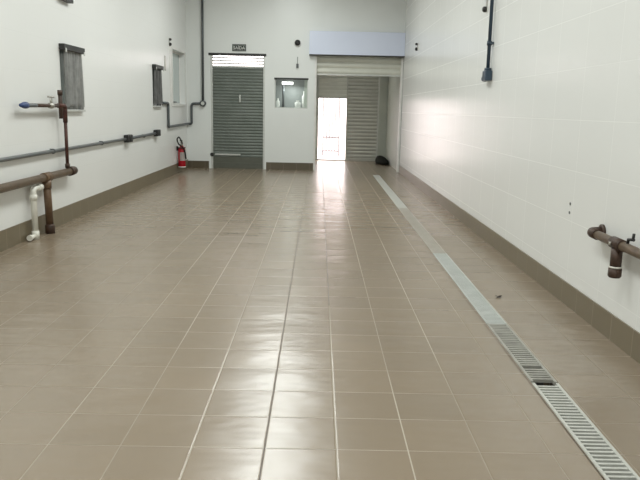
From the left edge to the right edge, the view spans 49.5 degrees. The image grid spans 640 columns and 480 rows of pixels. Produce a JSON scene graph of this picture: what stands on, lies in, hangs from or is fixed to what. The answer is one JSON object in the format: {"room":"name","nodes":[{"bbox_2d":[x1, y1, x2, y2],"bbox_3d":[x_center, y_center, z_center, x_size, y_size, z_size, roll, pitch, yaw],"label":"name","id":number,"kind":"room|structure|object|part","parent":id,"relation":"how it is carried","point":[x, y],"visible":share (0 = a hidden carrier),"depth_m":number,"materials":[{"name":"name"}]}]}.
{"room":"empty industrial kitchen","nodes":[
{"label":"empty industrial kitchen","id":0,"kind":"room"},
{"bbox_2d":[0,0,187,230],"bbox_3d":[-3.342,-2.103,6.451,0.250,4.600,21.465,1,11,0],"label":"wall","id":1,"kind":"structure","parent":0,"point":[121,40],"depth_m":9.72,"materials":[{"name":"white paint"}]},
{"bbox_2d":[0,166,77,233],"bbox_3d":[-3.182,-0.099,6.313,0.147,0.721,5.450,1,11,0],"label":"drain pipe","id":2,"kind":"object","parent":1,"relation":"attached to","point":[45,178],"visible":0.92,"depth_m":8.03,"materials":[{"name":"brown metal"}]},
{"bbox_2d":[19,90,69,167],"bbox_3d":[-3.156,-1.254,7.988,0.080,0.950,1.330,1,11,0],"label":"pipe","id":3,"kind":"object","parent":1,"relation":"attached to","point":[62,107],"visible":1,"depth_m":8.41,"materials":[{"name":"brown metal"}]},
{"bbox_3d":[-3.151,-1.558,8.032,0.042,0.041,0.670,1,11,0],"label":"arm","id":4,"kind":"part","parent":3,"relation":"part of"},
{"bbox_2d":[59,50,72,108],"bbox_3d":[-3.399,-2.089,8.985,0.159,0.770,0.720,1,11,0],"label":"window","id":5,"kind":"structure","parent":1,"relation":"in","point":[60,51],"depth_m":8.96,"materials":[{"name":"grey glass"}]},
{"bbox_3d":[-3.337,-2.088,8.985,0.010,0.700,0.650,1,11,0],"label":"pane","id":6,"kind":"part","parent":5,"relation":"part of","materials":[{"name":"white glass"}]},
{"bbox_2d":[61,0,73,3],"bbox_3d":[-3.172,-3.110,8.634,0.069,0.265,0.370,1,11,0],"label":"wall box","id":7,"kind":"object","parent":1,"relation":"attached to","point":[66,1],"visible":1,"depth_m":8.73,"materials":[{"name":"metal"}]},
{"bbox_2d":[59,43,85,111],"bbox_3d":[-3.188,-2.086,8.991,0.082,0.830,0.770,1,11,0],"label":"window curtain","id":8,"kind":"object","parent":1,"relation":"attached to","point":[72,55],"visible":1,"depth_m":8.96,"materials":[{"name":"fabric"}]},
{"bbox_3d":[-3.184,-2.456,8.916,0.074,0.075,0.760,1,11,0],"label":"rail","id":9,"kind":"part","parent":8,"relation":"part of","materials":[{"name":"metal"}]},
{"bbox_3d":[-3.212,-1.692,9.070,0.049,0.025,0.760,1,11,0],"label":"sill","id":10,"kind":"part","parent":8,"relation":"part of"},
{"bbox_2d":[0,129,160,161],"bbox_3d":[-3.200,-1.062,8.171,0.092,0.146,11.460,1,11,0],"label":"conduit","id":11,"kind":"object","parent":1,"relation":"attached to","point":[128,138],"visible":1,"depth_m":9.28,"materials":[{"name":"grey metal"}]},
{"bbox_2d":[0,159,187,251],"bbox_3d":[-3.256,0.078,6.736,0.012,0.212,21.215,1,11,0],"label":"baseboard","id":12,"kind":"structure","parent":1,"relation":"attached to","point":[12,236],"depth_m":9.50,"materials":[{"name":"brown tile"}]},
{"bbox_2d":[152,68,154,105],"bbox_3d":[-3.403,-3.045,13.720,0.159,0.750,0.660,1,11,0],"label":"window","id":13,"kind":"structure","parent":1,"relation":"in","point":[152,68],"depth_m":13.88,"materials":[{"name":"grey glass"}]},
{"bbox_3d":[-3.341,-3.044,13.720,0.010,0.680,0.590,1,11,0],"label":"pane","id":14,"kind":"part","parent":13,"relation":"part of","materials":[{"name":"grey glass"}]},
{"bbox_2d":[152,64,163,106],"bbox_3d":[-3.192,-3.042,13.726,0.082,0.810,0.710,1,11,0],"label":"window curtain","id":15,"kind":"object","parent":1,"relation":"hanging from","point":[158,97],"visible":1,"depth_m":13.63,"materials":[{"name":"fabric"}]},
{"bbox_3d":[-3.188,-3.402,13.652,0.074,0.075,0.700,1,11,0],"label":"rail","id":16,"kind":"part","parent":15,"relation":"part of","materials":[{"name":"metal"}]},
{"bbox_2d":[169,46,171,105],"bbox_3d":[-3.226,-3.552,14.995,0.008,1.280,0.195,1,11,0],"label":"trim","id":17,"kind":"structure","parent":1,"relation":"attached to","point":[170,52],"depth_m":14.98,"materials":[{"name":"white paint"}]},
{"bbox_2d":[173,51,179,103],"bbox_3d":[-3.380,-3.709,15.864,0.199,1.180,1.440,1,11,0],"label":"window","id":18,"kind":"structure","parent":1,"relation":"in","point":[176,56],"depth_m":16.22,"materials":[{"name":"white glass"}]},
{"bbox_2d":[171,46,185,106],"bbox_3d":[-3.222,-3.706,15.864,0.015,1.280,1.560,1,11,0],"label":"trim","id":19,"kind":"structure","parent":1,"relation":"attached to","point":[172,47],"depth_m":15.80,"materials":[{"name":"white paint"}]},
{"bbox_2d":[176,137,186,167],"bbox_3d":[-3.148,-1.987,15.674,0.230,0.706,0.428,1,11,0],"label":"fire extinguisher","id":20,"kind":"object","parent":1,"relation":"attached to","point":[181,150],"visible":1,"depth_m":15.75,"materials":[{"name":"red metal"}]},
{"bbox_2d":[163,0,205,127],"bbox_3d":[-2.976,-4.282,15.294,0.467,3.547,2.773,1,11,0],"label":"conduit","id":21,"kind":"object","parent":1,"relation":"attached to","point":[202,102],"visible":1,"depth_m":16.56,"materials":[{"name":"grey metal"}]},
{"bbox_2d":[276,79,304,107],"bbox_3d":[-0.702,-3.679,17.465,0.850,0.755,0.020,1,11,0],"label":"wall","id":22,"kind":"structure","parent":0,"point":[294,92],"depth_m":17.45,"materials":[{"name":"white paint"}]},
{"bbox_2d":[185,0,405,168],"bbox_3d":[-0.609,-4.018,16.887,5.239,4.600,0.250,1,11,0],"label":"wall","id":23,"kind":"structure","parent":0,"point":[271,28],"depth_m":16.61,"materials":[{"name":"white paint"}]},
{"bbox_2d":[208,53,265,168],"bbox_3d":[-2.015,-3.136,16.986,1.390,2.777,0.160,1,11,0],"label":"roller door","id":24,"kind":"structure","parent":23,"relation":"in","point":[237,92],"depth_m":17.01,"materials":[{"name":"grey metal"}]},
{"bbox_3d":[-2.644,-3.136,17.006,0.042,2.740,0.120,1,11,0],"label":"guide rail","id":25,"kind":"part","parent":24,"relation":"part of","materials":[{"name":"white metal"}]},
{"bbox_2d":[213,56,262,67],"bbox_3d":[-1.983,-4.327,16.806,1.234,0.280,0.028,1,11,0],"label":"vent grille","id":26,"kind":"object","parent":24,"relation":"attached to","point":[250,57],"depth_m":16.80,"materials":[{"name":"white metal"}]},
{"bbox_2d":[213,67,262,157],"bbox_3d":[-2.007,-3.122,17.029,1.236,2.190,0.024,1,11,0],"label":"roller shutter","id":27,"kind":"object","parent":24,"relation":"hanging from","point":[237,91],"depth_m":17.02,"materials":[{"name":"grey metal"}]},
{"bbox_3d":[-2.032,-1.920,17.255,1.236,0.287,0.027,1,11,0],"label":"panel","id":28,"kind":"part","parent":24,"relation":"part of","materials":[{"name":"grey metal"}]},
{"bbox_3d":[-1.372,-3.111,17.012,0.042,2.740,0.120,1,11,0],"label":"guide rail","id":29,"kind":"part","parent":24,"relation":"part of","materials":[{"name":"white metal"}]},
{"bbox_2d":[232,44,245,50],"bbox_3d":[-1.939,-4.614,16.634,0.330,0.160,0.022,1,11,0],"label":"exit sign","id":30,"kind":"object","parent":23,"relation":"attached to","point":[235,47],"visible":1,"depth_m":16.63,"materials":[{"name":"grey plastic"}]},
{"bbox_2d":[188,161,312,169],"bbox_3d":[-1.717,-1.844,17.163,3.090,0.180,0.012,1,11,0],"label":"baseboard","id":31,"kind":"structure","parent":23,"relation":"attached to","point":[191,164],"depth_m":17.16,"materials":[{"name":"brown tile"}]},
{"bbox_2d":[274,78,307,108],"bbox_3d":[-0.701,-3.574,16.884,0.830,0.725,0.091,1,11,0],"label":"window","id":32,"kind":"structure","parent":23,"relation":"in","point":[274,78],"depth_m":16.87,"materials":[{"name":"glass"}]},
{"bbox_3d":[-0.694,-3.907,16.803,0.830,0.040,0.056,1,11,0],"label":"trim","id":33,"kind":"part","parent":32,"relation":"part of","materials":[{"name":"metal"}]},
{"bbox_2d":[294,39,300,46],"bbox_3d":[-0.537,-4.712,16.579,0.170,0.170,0.095,1,11,0],"label":"wall siren","id":34,"kind":"structure","parent":23,"relation":"attached to","point":[297,43],"depth_m":16.56,"materials":[{"name":"black plastic"}]},
{"bbox_2d":[309,31,405,171],"bbox_3d":[0.857,-3.336,16.898,2.275,3.315,0.345,1,11,0],"label":"roller shutter","id":35,"kind":"object","parent":23,"relation":"attached to","point":[338,53],"visible":1,"depth_m":16.52,"materials":[{"name":"metal"}]},
{"bbox_3d":[-0.122,-3.095,17.024,0.045,2.755,0.184,1,11,0],"label":"guide rail","id":36,"kind":"part","parent":35,"relation":"part of","materials":[{"name":"white metal"}]},
{"bbox_2d":[317,56,400,74],"bbox_3d":[0.939,-4.235,16.843,2.052,0.425,0.042,1,11,0],"label":"roller shutter","id":37,"kind":"object","parent":35,"relation":"hanging from","point":[326,65],"depth_m":16.83,"materials":[{"name":"beige metal"}]},
{"bbox_3d":[1.961,-3.054,17.034,0.045,2.755,0.184,1,11,0],"label":"guide rail","id":38,"kind":"part","parent":35,"relation":"part of","materials":[{"name":"white metal"}]},
{"bbox_2d":[304,80,306,107],"bbox_3d":[-0.271,-3.557,18.926,0.250,2.950,3.585,1,11,0],"label":"wall","id":39,"kind":"structure","parent":0,"point":[305,84],"depth_m":17.10,"materials":[{"name":"grey paint"}]},
{"bbox_2d":[0,160,639,479],"bbox_3d":[-0.648,-0.035,8.516,5.839,0.120,25.350,1,11,0],"label":"floor","id":40,"kind":"structure","parent":0,"point":[193,323],"depth_m":4.44,"materials":[{"name":"tile"}]},
{"bbox_2d":[27,183,43,240],"bbox_3d":[-3.186,-0.313,7.753,0.084,0.606,0.380,1,11,0],"label":"pipe","id":41,"kind":"object","parent":40,"relation":"on","point":[35,232],"visible":1,"depth_m":7.71,"materials":[{"name":"white plastic"}]},
{"bbox_2d":[30,195,36,200],"bbox_3d":[-3.183,-0.473,7.703,0.080,0.060,0.080,1,11,0],"label":"socket","id":42,"kind":"object","parent":41,"relation":"attached to","point":[32,197],"depth_m":7.67,"materials":[{"name":"white plastic"}]},
{"bbox_2d":[375,155,388,164],"bbox_3d":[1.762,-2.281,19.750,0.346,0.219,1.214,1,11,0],"label":"cloth bundle","id":43,"kind":"object","parent":40,"relation":"on","point":[381,160],"visible":1,"depth_m":19.44,"materials":[{"name":"black fabric"}]},
{"bbox_2d":[370,175,639,479],"bbox_3d":[1.288,0.008,8.501,0.219,0.120,15.900,1,11,0],"label":"trim","id":44,"kind":"structure","parent":40,"relation":"in","point":[632,462],"depth_m":4.11,"materials":[{"name":"tile"}]},
{"bbox_2d":[373,175,406,207],"bbox_3d":[1.305,-1.002,13.571,0.150,0.022,5.521,1,11,0],"label":"drain grate","id":45,"kind":"object","parent":44,"relation":"in","point":[388,190],"visible":0.93,"depth_m":12.74,"materials":[{"name":"grey metal"}]},
{"bbox_2d":[398,208,445,252],"bbox_3d":[1.291,-0.169,9.159,0.164,0.022,3.440,1,11,0],"label":"drain grate","id":46,"kind":"object","parent":44,"relation":"in","point":[431,243],"visible":0.95,"depth_m":8.71,"materials":[{"name":"metal"}]},
{"bbox_2d":[433,253,506,323],"bbox_3d":[1.282,0.383,6.236,0.160,0.022,2.490,1,11,0],"label":"drain grate","id":47,"kind":"object","parent":44,"relation":"in","point":[478,301],"visible":0.93,"depth_m":5.88,"materials":[{"name":"grey metal"}]},
{"bbox_2d":[487,324,556,384],"bbox_3d":[1.276,0.716,4.475,0.154,0.022,1.075,1,11,0],"label":"drain grate","id":48,"kind":"object","parent":44,"relation":"in","point":[526,360],"visible":0.92,"depth_m":4.37,"materials":[{"name":"grey metal"}]},
{"bbox_2d":[532,383,639,479],"bbox_3d":[1.269,1.124,2.313,0.164,0.022,3.285,1,11,0],"label":"drain grate","id":49,"kind":"object","parent":44,"relation":"in","point":[612,466],"visible":0.97,"depth_m":3.29,"materials":[{"name":"white plastic"}]},
{"bbox_2d":[315,75,387,159],"bbox_3d":[0.921,-3.838,20.546,2.137,2.950,0.200,1,11,0],"label":"wall","id":50,"kind":"structure","parent":0,"point":[383,96],"depth_m":20.48,"materials":[{"name":"grey paint"}]},
{"bbox_2d":[316,75,379,160],"bbox_3d":[0.824,-3.670,20.537,1.820,2.620,0.120,1,11,0],"label":"roller shutter","id":51,"kind":"object","parent":50,"relation":"attached to","point":[361,93],"visible":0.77,"depth_m":20.48,"materials":[{"name":"metal"}]},
{"bbox_3d":[-0.066,-3.688,20.532,0.040,2.620,0.120,1,11,0],"label":"guide rail","id":52,"kind":"part","parent":51,"relation":"part of","materials":[{"name":"white metal"}]},
{"bbox_3d":[0.383,-4.582,20.356,0.820,0.780,0.020,1,11,0],"label":"transom panel","id":53,"kind":"part","parent":51,"relation":"part of","materials":[{"name":"beige metal"}]},
{"bbox_3d":[0.794,-3.671,20.536,0.040,2.620,0.120,1,11,0],"label":"guide rail","id":54,"kind":"part","parent":51,"relation":"part of","materials":[{"name":"metal"}]},
{"bbox_3d":[1.714,-3.653,20.541,0.040,2.620,0.120,1,11,0],"label":"guide rail","id":55,"kind":"part","parent":51,"relation":"part of","materials":[{"name":"grey metal"}]},
{"bbox_2d":[385,0,639,332],"bbox_3d":[2.138,-2.327,8.238,0.262,4.600,25.050,1,11,0],"label":"wall","id":56,"kind":"structure","parent":0,"point":[556,123],"depth_m":6.39,"materials":[{"name":"white paint"}]},
{"bbox_2d":[482,0,487,11],"bbox_3d":[2.002,-2.868,8.416,0.053,0.198,0.068,1,11,0],"label":"wall hook","id":57,"kind":"object","parent":56,"relation":"attached to","point":[484,9],"visible":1,"depth_m":8.40,"materials":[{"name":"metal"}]},
{"bbox_2d":[481,0,493,81],"bbox_3d":[1.995,-3.215,7.969,0.085,2.720,0.250,1,11,0],"label":"conduit","id":58,"kind":"object","parent":56,"relation":"attached to","point":[487,73],"visible":1,"depth_m":8.08,"materials":[{"name":"grey metal"}]},
{"bbox_2d":[399,165,639,363],"bbox_3d":[1.970,0.194,6.789,0.012,0.178,21.265,1,11,0],"label":"baseboard","id":59,"kind":"structure","parent":56,"relation":"attached to","point":[613,328],"depth_m":5.84,"materials":[{"name":"brown tile"}]},
{"bbox_2d":[587,224,639,278],"bbox_3d":[1.922,0.312,3.244,0.135,0.321,3.455,1,11,0],"label":"pipe","id":60,"kind":"object","parent":56,"relation":"attached to","point":[618,246],"visible":1,"depth_m":4.43,"materials":[{"name":"brown plastic"}]},
{"bbox_3d":[-0.709,-3.282,17.341,0.810,0.020,0.370,1,11,0],"label":"floor","id":61,"kind":"structure","parent":0,"visible":0},
{"bbox_2d":[276,98,279,106],"bbox_3d":[-1.046,-3.397,17.212,0.100,0.240,0.098,1,11,0],"label":"bottle","id":62,"kind":"object","parent":61,"relation":"on","point":[277,101],"visible":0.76,"depth_m":17.18,"materials":[{"name":"white paint"}]},
{"bbox_2d":[282,82,292,106],"bbox_3d":[-0.837,-3.593,17.196,0.330,0.640,0.180,1,11,0],"label":"lamp","id":63,"kind":"object","parent":61,"relation":"on","point":[283,83],"visible":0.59,"depth_m":17.15,"materials":[{"name":"metal"}]},
{"bbox_2d":[295,100,300,107],"bbox_3d":[-0.556,-3.367,17.219,0.150,0.200,0.148,1,11,0],"label":"bottle","id":64,"kind":"object","parent":61,"relation":"on","point":[297,103],"visible":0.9,"depth_m":17.17,"materials":[{"name":"white paint"}]},
{"label":"outside","id":65,"kind":"structure","parent":0,"visible":0},
{"bbox_2d":[318,152,344,158],"bbox_3d":[-0.075,-5.562,38.392,28.000,0.070,42.485,1,11,0],"label":"ground","id":66,"kind":"structure","parent":65,"point":[326,155],"depth_m":24.82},
{"bbox_2d":[213,61,346,151],"bbox_3d":[-0.028,-5.076,26.671,28.000,3.330,0.300,1,11,0],"label":"wall","id":67,"kind":"structure","parent":66,"relation":"on","point":[342,101],"depth_m":26.62,"materials":[{"name":"white paint"}]},
{"bbox_2d":[322,98,339,155],"bbox_3d":[0.389,-4.103,24.260,0.610,2.330,0.060,1,11,0],"label":"gate","id":68,"kind":"object","parent":66,"relation":"on","point":[323,136],"visible":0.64,"depth_m":24.27,"materials":[{"name":"white metal"}]},
{"bbox_3d":[0.109,-4.109,24.259,0.050,2.330,0.060,1,11,0],"label":"post","id":69,"kind":"part","parent":68,"relation":"part of","materials":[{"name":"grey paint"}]},
{"bbox_3d":[0.374,-3.135,24.443,0.540,0.060,0.030,1,11,0],"label":"rail","id":70,"kind":"part","parent":68,"relation":"part of","materials":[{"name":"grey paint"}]},
{"bbox_3d":[0.669,-4.098,24.262,0.050,2.330,0.060,1,11,0],"label":"post","id":71,"kind":"part","parent":68,"relation":"part of","materials":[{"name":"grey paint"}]}
]}

